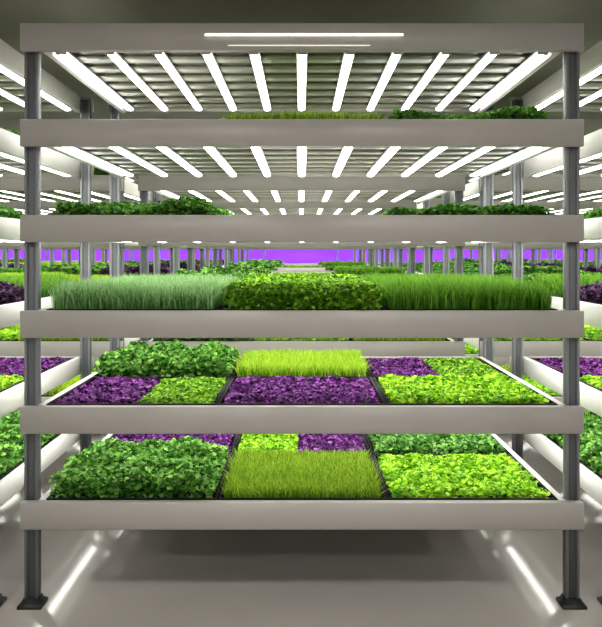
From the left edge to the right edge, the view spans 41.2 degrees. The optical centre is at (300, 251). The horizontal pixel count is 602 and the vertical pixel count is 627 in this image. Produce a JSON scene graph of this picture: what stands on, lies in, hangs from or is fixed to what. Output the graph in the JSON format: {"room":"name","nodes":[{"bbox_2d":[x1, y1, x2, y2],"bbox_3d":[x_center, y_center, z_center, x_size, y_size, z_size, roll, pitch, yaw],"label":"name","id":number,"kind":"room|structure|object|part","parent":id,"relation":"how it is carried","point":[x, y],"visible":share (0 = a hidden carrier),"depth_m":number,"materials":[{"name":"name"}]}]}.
{"room":"indoor vertical farm","nodes":[
{"label":"indoor vertical farm","id":0,"kind":"room"},
{"bbox_2d":[0,365,601,626],"bbox_3d":[0.000,1.845,8.030,31.000,0.100,28.000,0,0,0],"label":"floor","id":1,"kind":"structure","parent":0,"point":[90,578],"depth_m":4.41,"materials":[{"name":"concrete"}]},
{"bbox_2d":[0,248,53,267],"bbox_3d":[-5.905,0.323,13.670,2.862,2.944,1.940,0,0,0],"label":"rack","id":2,"kind":"object","parent":1,"relation":"on","point":[16,264],"visible":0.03,"depth_m":12.79,"materials":[{"name":"metal"}]},
{"bbox_2d":[0,39,93,606],"bbox_3d":[-2.950,0.323,4.954,2.862,2.944,1.972,0,0,0],"label":"rack","id":3,"kind":"object","parent":1,"relation":"on","point":[56,96],"visible":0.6,"depth_m":5.17,"materials":[{"name":"metal"}]},
{"bbox_2d":[0,205,23,218],"bbox_3d":[-2.085,-0.209,4.492,0.862,0.173,0.876,0,0,0],"label":"tray","id":4,"kind":"object","parent":3,"relation":"on","point":[5,212],"depth_m":4.66,"materials":[{"name":"green plant"}]},
{"bbox_2d":[0,281,23,304],"bbox_3d":[-2.085,0.254,4.492,0.862,0.207,0.876,0,0,0],"label":"tray","id":5,"kind":"object","parent":3,"relation":"on","point":[8,289],"depth_m":4.70,"materials":[{"name":"purple plant"}]},
{"bbox_2d":[0,374,23,392],"bbox_3d":[-2.085,0.782,4.492,0.862,0.110,0.876,0,0,0],"label":"tray","id":6,"kind":"object","parent":3,"relation":"on","point":[7,382],"depth_m":4.69,"materials":[{"name":"green plant"}]},
{"bbox_2d":[0,439,23,479],"bbox_3d":[-2.089,1.206,4.492,0.870,0.222,0.876,0,0,0],"label":"tray","id":7,"kind":"object","parent":3,"relation":"on","point":[9,462],"depth_m":4.68,"materials":[{"name":"green plant"}]},
{"bbox_2d":[7,130,19,135],"bbox_3d":[-2.085,-0.689,5.375,0.862,0.173,0.876,0,0,0],"label":"tray","id":8,"kind":"object","parent":3,"relation":"on","point":[15,132],"depth_m":5.03,"materials":[{"name":"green plastic"}]},
{"bbox_2d":[0,411,60,453],"bbox_3d":[-2.089,1.206,5.375,0.870,0.222,0.876,0,0,0],"label":"tray","id":9,"kind":"object","parent":3,"relation":"on","point":[9,423],"depth_m":5.23,"materials":[{"name":"green plant"}]},
{"bbox_2d":[0,356,72,376],"bbox_3d":[-2.085,0.788,5.375,0.862,0.098,0.876,0,0,0],"label":"tray","id":10,"kind":"object","parent":3,"relation":"on","point":[8,366],"depth_m":5.43,"materials":[{"name":"purple plant"}]},
{"bbox_2d":[0,270,76,297],"bbox_3d":[-2.087,0.242,5.382,1.116,0.230,1.062,0,0,0],"label":"tray","id":11,"kind":"object","parent":3,"relation":"on","point":[18,280],"depth_m":5.30,"materials":[{"name":"green plant"}]},
{"bbox_2d":[0,248,94,265],"bbox_3d":[-5.905,0.323,16.570,2.862,2.944,1.940,0,0,0],"label":"rack","id":12,"kind":"object","parent":1,"relation":"on","point":[69,251],"visible":0.03,"depth_m":15.77,"materials":[{"name":"metal"}]},
{"bbox_2d":[0,249,124,264],"bbox_3d":[-5.905,0.323,19.470,2.862,2.944,1.940,0,0,0],"label":"rack","id":13,"kind":"object","parent":1,"relation":"on","point":[22,259],"visible":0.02,"depth_m":18.63,"materials":[{"name":"metal"}]},
{"bbox_3d":[-5.905,0.120,19.470,2.820,2.539,1.940,0,0,0],"label":"frame","id":14,"kind":"part","parent":13,"relation":"part of","materials":[{"name":"white metal"}]},
{"bbox_2d":[0,119,161,412],"bbox_3d":[-2.950,0.323,7.870,2.862,2.944,1.940,0,0,0],"label":"rack","id":15,"kind":"object","parent":1,"relation":"on","point":[53,189],"visible":0.16,"depth_m":6.90,"materials":[{"name":"metal"}]},
{"bbox_2d":[0,167,195,364],"bbox_3d":[-2.950,0.323,10.770,2.862,2.944,1.940,0,0,0],"label":"rack","id":16,"kind":"object","parent":1,"relation":"on","point":[47,207],"visible":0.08,"depth_m":9.91,"materials":[{"name":"metal"}]},
{"bbox_2d":[41,181,212,271],"bbox_3d":[-2.950,0.323,13.670,2.862,2.944,1.940,0,0,0],"label":"rack","id":17,"kind":"object","parent":1,"relation":"on","point":[201,265],"visible":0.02,"depth_m":12.82,"materials":[{"name":"metal"}]},
{"bbox_2d":[78,195,228,266],"bbox_3d":[-2.950,0.323,16.570,2.862,2.944,1.940,0,0,0],"label":"rack","id":18,"kind":"object","parent":1,"relation":"on","point":[197,261],"visible":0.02,"depth_m":15.70,"materials":[{"name":"metal"}]},
{"bbox_2d":[124,249,234,264],"bbox_3d":[-2.950,0.323,19.470,2.862,2.944,1.940,0,0,0],"label":"rack","id":19,"kind":"object","parent":1,"relation":"on","point":[131,250],"visible":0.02,"depth_m":18.63,"materials":[{"name":"metal"}]},
{"bbox_3d":[-2.950,0.120,19.470,2.820,2.539,1.940,0,0,0],"label":"frame","id":20,"kind":"part","parent":19,"relation":"part of","materials":[{"name":"white metal"}]},
{"bbox_2d":[212,214,389,271],"bbox_3d":[0.005,0.323,13.670,2.862,2.944,1.940,0,0,0],"label":"rack","id":21,"kind":"object","parent":1,"relation":"on","point":[271,266],"visible":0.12,"depth_m":13.12,"materials":[{"name":"metal"}]},
{"bbox_2d":[229,249,372,267],"bbox_3d":[0.005,0.323,16.570,2.862,2.944,1.940,0,0,0],"label":"rack","id":22,"kind":"object","parent":1,"relation":"on","point":[324,263],"visible":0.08,"depth_m":15.75,"materials":[{"name":"metal"}]},
{"bbox_3d":[0.005,0.120,16.570,2.820,2.539,1.940,0,0,0],"label":"frame","id":23,"kind":"part","parent":22,"relation":"part of","materials":[{"name":"grey metal"}]},
{"bbox_2d":[240,249,361,264],"bbox_3d":[0.005,0.323,19.470,2.862,2.944,1.940,0,0,0],"label":"rack","id":24,"kind":"object","parent":1,"relation":"on","point":[281,262],"visible":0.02,"depth_m":18.68,"materials":[{"name":"metal"}]},
{"bbox_2d":[138,177,464,355],"bbox_3d":[0.005,0.323,7.870,2.862,2.944,1.940,0,0,0],"label":"rack","id":25,"kind":"object","parent":1,"relation":"on","point":[232,189],"visible":0.25,"depth_m":6.90,"materials":[{"name":"metal"}]},
{"bbox_2d":[186,201,416,274],"bbox_3d":[0.005,0.323,10.770,2.862,2.944,1.940,0,0,0],"label":"rack","id":26,"kind":"object","parent":1,"relation":"on","point":[237,207],"visible":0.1,"depth_m":9.85,"materials":[{"name":"metal"}]},
{"bbox_2d":[17,23,586,609],"bbox_3d":[0.005,0.323,4.966,2.862,2.944,1.948,0,0,0],"label":"rack","id":27,"kind":"object","parent":1,"relation":"on","point":[133,67],"visible":0.8,"depth_m":4.00,"materials":[{"name":"metal"}]},
{"bbox_2d":[46,435,230,499],"bbox_3d":[-0.864,1.206,4.492,0.870,0.222,0.876,0,0,0],"label":"plants","id":28,"kind":"object","parent":27,"relation":"on","point":[186,468],"visible":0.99,"depth_m":4.22,"materials":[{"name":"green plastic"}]},
{"bbox_2d":[46,375,230,404],"bbox_3d":[-0.860,0.789,4.492,0.862,0.096,0.876,0,0,0],"label":"tray","id":29,"kind":"object","parent":27,"relation":"in","point":[119,390],"visible":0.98,"depth_m":4.38,"materials":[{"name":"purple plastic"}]},
{"bbox_2d":[41,276,236,309],"bbox_3d":[-0.871,0.243,4.487,1.067,0.228,1.100,0,0,0],"label":"tray","id":30,"kind":"object","parent":27,"relation":"in","point":[92,294],"visible":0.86,"depth_m":4.11,"materials":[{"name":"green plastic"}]},
{"bbox_2d":[51,195,226,214],"bbox_3d":[-0.860,-0.209,4.492,0.862,0.173,0.876,0,0,0],"label":"tray","id":31,"kind":"object","parent":27,"relation":"in","point":[186,205],"visible":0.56,"depth_m":4.12,"materials":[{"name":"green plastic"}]},
{"bbox_2d":[92,339,240,377],"bbox_3d":[-0.864,0.720,5.375,0.870,0.235,0.876,0,0,0],"label":"tray","id":32,"kind":"object","parent":27,"relation":"on","point":[173,358],"visible":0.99,"depth_m":5.06,"materials":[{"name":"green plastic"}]},
{"bbox_2d":[92,272,244,284],"bbox_3d":[-0.894,0.247,5.338,1.083,0.220,1.130,0,0,0],"label":"tray","id":33,"kind":"object","parent":27,"relation":"in","point":[226,277],"visible":0.16,"depth_m":5.32,"materials":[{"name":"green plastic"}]},
{"bbox_2d":[109,434,238,455],"bbox_3d":[-0.860,1.268,5.375,0.862,0.098,0.876,0,0,0],"label":"tray","id":34,"kind":"object","parent":27,"relation":"on","point":[229,440],"visible":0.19,"depth_m":5.36,"materials":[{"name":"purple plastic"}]},
{"bbox_2d":[221,208,233,214],"bbox_3d":[-0.860,-0.210,5.375,0.862,0.175,0.876,0,0,0],"label":"tray","id":35,"kind":"object","parent":27,"relation":"in","point":[225,210],"visible":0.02,"depth_m":5.26,"materials":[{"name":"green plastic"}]},
{"bbox_2d":[243,272,357,279],"bbox_3d":[0.005,0.247,5.375,0.862,0.220,0.876,0,0,0],"label":"tray","id":36,"kind":"object","parent":27,"relation":"in","point":[263,276],"visible":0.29,"depth_m":5.12,"materials":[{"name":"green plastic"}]},
{"bbox_2d":[231,347,370,376],"bbox_3d":[0.015,0.757,5.370,1.026,0.160,0.968,0,0,0],"label":"tray","id":37,"kind":"object","parent":27,"relation":"in","point":[339,363],"visible":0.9,"depth_m":5.10,"materials":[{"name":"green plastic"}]},
{"bbox_2d":[217,277,386,309],"bbox_3d":[0.005,0.249,4.492,0.862,0.216,0.876,0,0,0],"label":"tray","id":38,"kind":"object","parent":27,"relation":"in","point":[309,293],"visible":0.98,"depth_m":4.13,"materials":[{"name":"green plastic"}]},
{"bbox_2d":[217,375,386,404],"bbox_3d":[0.005,0.789,4.492,0.862,0.096,0.876,0,0,0],"label":"tray","id":39,"kind":"object","parent":27,"relation":"on","point":[250,390],"visible":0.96,"depth_m":4.40,"materials":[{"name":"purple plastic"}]},
{"bbox_2d":[232,434,371,454],"bbox_3d":[0.005,1.264,5.375,0.862,0.106,0.876,0,0,0],"label":"tray","id":40,"kind":"object","parent":27,"relation":"in","point":[345,442],"visible":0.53,"depth_m":5.20,"materials":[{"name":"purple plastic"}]},
{"bbox_2d":[217,445,389,499],"bbox_3d":[0.001,1.251,4.506,0.974,0.134,1.033,0,0,0],"label":"tray","id":41,"kind":"object","parent":27,"relation":"on","point":[278,475],"visible":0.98,"depth_m":4.33,"materials":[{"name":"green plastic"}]},
{"bbox_2d":[219,106,387,118],"bbox_3d":[0.023,-0.673,4.496,0.992,0.141,1.009,0,0,0],"label":"tray","id":42,"kind":"object","parent":27,"relation":"on","point":[304,115],"visible":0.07,"depth_m":4.10,"materials":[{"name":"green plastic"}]},
{"bbox_2d":[358,271,510,284],"bbox_3d":[0.843,0.245,5.386,1.083,0.226,1.089,0,0,0],"label":"tray","id":43,"kind":"object","parent":27,"relation":"in","point":[431,276],"visible":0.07,"depth_m":5.27,"materials":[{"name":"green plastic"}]},
{"bbox_2d":[363,356,510,376],"bbox_3d":[0.870,0.788,5.375,0.862,0.099,0.876,0,0,0],"label":"tray","id":44,"kind":"object","parent":27,"relation":"in","point":[404,366],"visible":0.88,"depth_m":5.30,"materials":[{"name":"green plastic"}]},
{"bbox_2d":[365,434,511,454],"bbox_3d":[0.870,1.249,5.375,0.862,0.137,0.876,0,0,0],"label":"tray","id":45,"kind":"object","parent":27,"relation":"in","point":[394,444],"visible":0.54,"depth_m":5.05,"materials":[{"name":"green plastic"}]},
{"bbox_2d":[370,274,557,309],"bbox_3d":[0.868,0.242,4.496,1.124,0.230,1.072,0,0,0],"label":"tray","id":46,"kind":"object","parent":27,"relation":"in","point":[417,294],"visible":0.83,"depth_m":4.10,"materials":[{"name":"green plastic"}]},
{"bbox_2d":[372,452,557,499],"bbox_3d":[0.870,1.262,4.492,0.862,0.110,0.876,0,0,0],"label":"plants","id":47,"kind":"object","parent":27,"relation":"in","point":[410,476],"visible":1,"depth_m":4.36,"materials":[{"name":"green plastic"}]},
{"bbox_2d":[372,372,557,404],"bbox_3d":[0.870,0.780,4.492,0.862,0.115,0.876,0,0,0],"label":"tray","id":48,"kind":"object","parent":27,"relation":"in","point":[494,388],"visible":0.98,"depth_m":4.33,"materials":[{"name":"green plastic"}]},
{"bbox_2d":[380,203,551,214],"bbox_3d":[0.870,-0.193,4.492,0.862,0.140,0.876,0,0,0],"label":"tray","id":49,"kind":"object","parent":27,"relation":"in","point":[448,208],"visible":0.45,"depth_m":4.11,"materials":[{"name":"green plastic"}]},
{"bbox_2d":[388,106,549,118],"bbox_3d":[0.870,-0.686,4.492,0.862,0.166,0.876,0,0,0],"label":"tray","id":50,"kind":"object","parent":27,"relation":"in","point":[512,112],"visible":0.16,"depth_m":4.10,"materials":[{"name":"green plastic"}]},
{"bbox_2d":[366,249,478,264],"bbox_3d":[2.960,0.323,19.470,2.862,2.944,1.940,0,0,0],"label":"rack","id":51,"kind":"object","parent":1,"relation":"on","point":[470,258],"visible":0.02,"depth_m":18.63,"materials":[{"name":"metal"}]},
{"bbox_2d":[373,248,523,266],"bbox_3d":[2.960,0.323,16.570,2.862,2.944,1.940,0,0,0],"label":"rack","id":52,"kind":"object","parent":1,"relation":"on","point":[382,263],"visible":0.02,"depth_m":15.88,"materials":[{"name":"metal"}]},
{"bbox_2d":[389,181,562,273],"bbox_3d":[2.960,0.323,13.670,2.862,2.944,1.940,0,0,0],"label":"rack","id":53,"kind":"object","parent":1,"relation":"on","point":[400,250],"visible":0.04,"depth_m":12.84,"materials":[{"name":"metal"}]},
{"bbox_2d":[407,167,601,364],"bbox_3d":[2.960,0.323,10.770,2.862,2.944,1.940,0,0,0],"label":"rack","id":54,"kind":"object","parent":1,"relation":"on","point":[556,207],"visible":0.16,"depth_m":9.89,"materials":[{"name":"metal"}]},
{"bbox_2d":[441,119,601,410],"bbox_3d":[2.960,0.323,7.870,2.862,2.944,1.940,0,0,0],"label":"rack","id":55,"kind":"object","parent":1,"relation":"on","point":[549,189],"visible":0.11,"depth_m":6.90,"materials":[{"name":"metal"}]},
{"bbox_2d":[478,249,601,262],"bbox_3d":[5.915,0.323,19.470,2.862,2.944,1.940,0,0,0],"label":"rack","id":56,"kind":"object","parent":1,"relation":"on","point":[495,259],"visible":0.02,"depth_m":18.55,"materials":[{"name":"metal"}]},
{"bbox_3d":[5.915,0.120,19.470,2.820,2.539,1.940,0,0,0],"label":"frame","id":57,"kind":"part","parent":56,"relation":"part of","materials":[{"name":"white metal"}]},
{"bbox_2d":[507,248,582,264],"bbox_3d":[5.915,0.323,16.570,2.862,2.944,1.940,0,0,0],"label":"rack","id":58,"kind":"object","parent":1,"relation":"on","point":[533,261],"visible":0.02,"depth_m":15.83,"materials":[{"name":"metal"}]},
{"bbox_2d":[510,40,601,604],"bbox_3d":[2.960,0.323,4.954,2.862,2.944,1.972,0,0,0],"label":"rack","id":59,"kind":"object","parent":1,"relation":"on","point":[547,96],"visible":0.59,"depth_m":5.21,"materials":[{"name":"metal"}]},
{"bbox_2d":[527,272,601,298],"bbox_3d":[2.093,0.242,5.382,1.116,0.230,1.062,0,0,0],"label":"tray","id":60,"kind":"object","parent":59,"relation":"on","point":[557,280],"depth_m":5.25,"materials":[{"name":"green plant"}]},
{"bbox_2d":[530,357,601,376],"bbox_3d":[2.095,0.788,5.375,0.862,0.098,0.876,0,0,0],"label":"tray","id":61,"kind":"object","parent":59,"relation":"on","point":[592,366],"depth_m":5.43,"materials":[{"name":"purple plant"}]},
{"bbox_2d":[543,410,601,448],"bbox_3d":[2.091,1.206,5.375,0.870,0.222,0.876,0,0,0],"label":"tray","id":62,"kind":"object","parent":59,"relation":"on","point":[592,421],"depth_m":5.28,"materials":[{"name":"green plant"}]},
{"bbox_2d":[580,208,601,218],"bbox_3d":[2.095,-0.209,4.492,0.862,0.173,0.876,0,0,0],"label":"tray","id":63,"kind":"object","parent":59,"relation":"on","point":[597,213],"depth_m":4.65,"materials":[{"name":"green plant"}]},
{"bbox_2d":[580,281,601,304],"bbox_3d":[2.095,0.254,4.492,0.862,0.207,0.876,0,0,0],"label":"tray","id":64,"kind":"object","parent":59,"relation":"on","point":[593,292],"depth_m":4.69,"materials":[{"name":"plant"}]},
{"bbox_2d":[580,375,601,391],"bbox_3d":[2.095,0.782,4.492,0.862,0.110,0.876,0,0,0],"label":"tray","id":65,"kind":"object","parent":59,"relation":"on","point":[593,382],"depth_m":4.71,"materials":[{"name":"plant"}]},
{"bbox_2d":[580,439,601,478],"bbox_3d":[2.091,1.206,4.492,0.870,0.222,0.876,0,0,0],"label":"tray","id":66,"kind":"object","parent":59,"relation":"on","point":[590,453],"depth_m":4.66,"materials":[{"name":"plant"}]},
{"bbox_2d":[548,248,601,266],"bbox_3d":[5.915,0.323,13.670,2.862,2.944,1.940,0,0,0],"label":"rack","id":67,"kind":"object","parent":1,"relation":"on","point":[585,263],"visible":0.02,"depth_m":12.85,"materials":[{"name":"metal"}]},
{"bbox_2d":[0,0,601,118],"bbox_3d":[0.000,-1.635,8.030,31.000,0.100,28.000,0,0,0],"label":"ceiling","id":68,"kind":"structure","parent":0,"point":[13,13],"depth_m":5.36,"materials":[{"name":"paint"}]},
{"bbox_2d":[46,250,555,260],"bbox_3d":[0.000,0.105,22.080,31.000,3.380,0.100,0,0,0],"label":"wall","id":69,"kind":"structure","parent":0,"point":[46,250],"depth_m":22.03,"materials":[{"name":"paint"}]},
{"bbox_2d":[0,249,601,263],"bbox_3d":[0.000,0.170,22.005,29.980,1.090,0.049,0,0,0],"label":"light panel","id":70,"kind":"object","parent":69,"relation":"attached to","point":[288,256],"visible":0.1,"depth_m":21.98,"materials":[{"name":"purple"}]}
]}

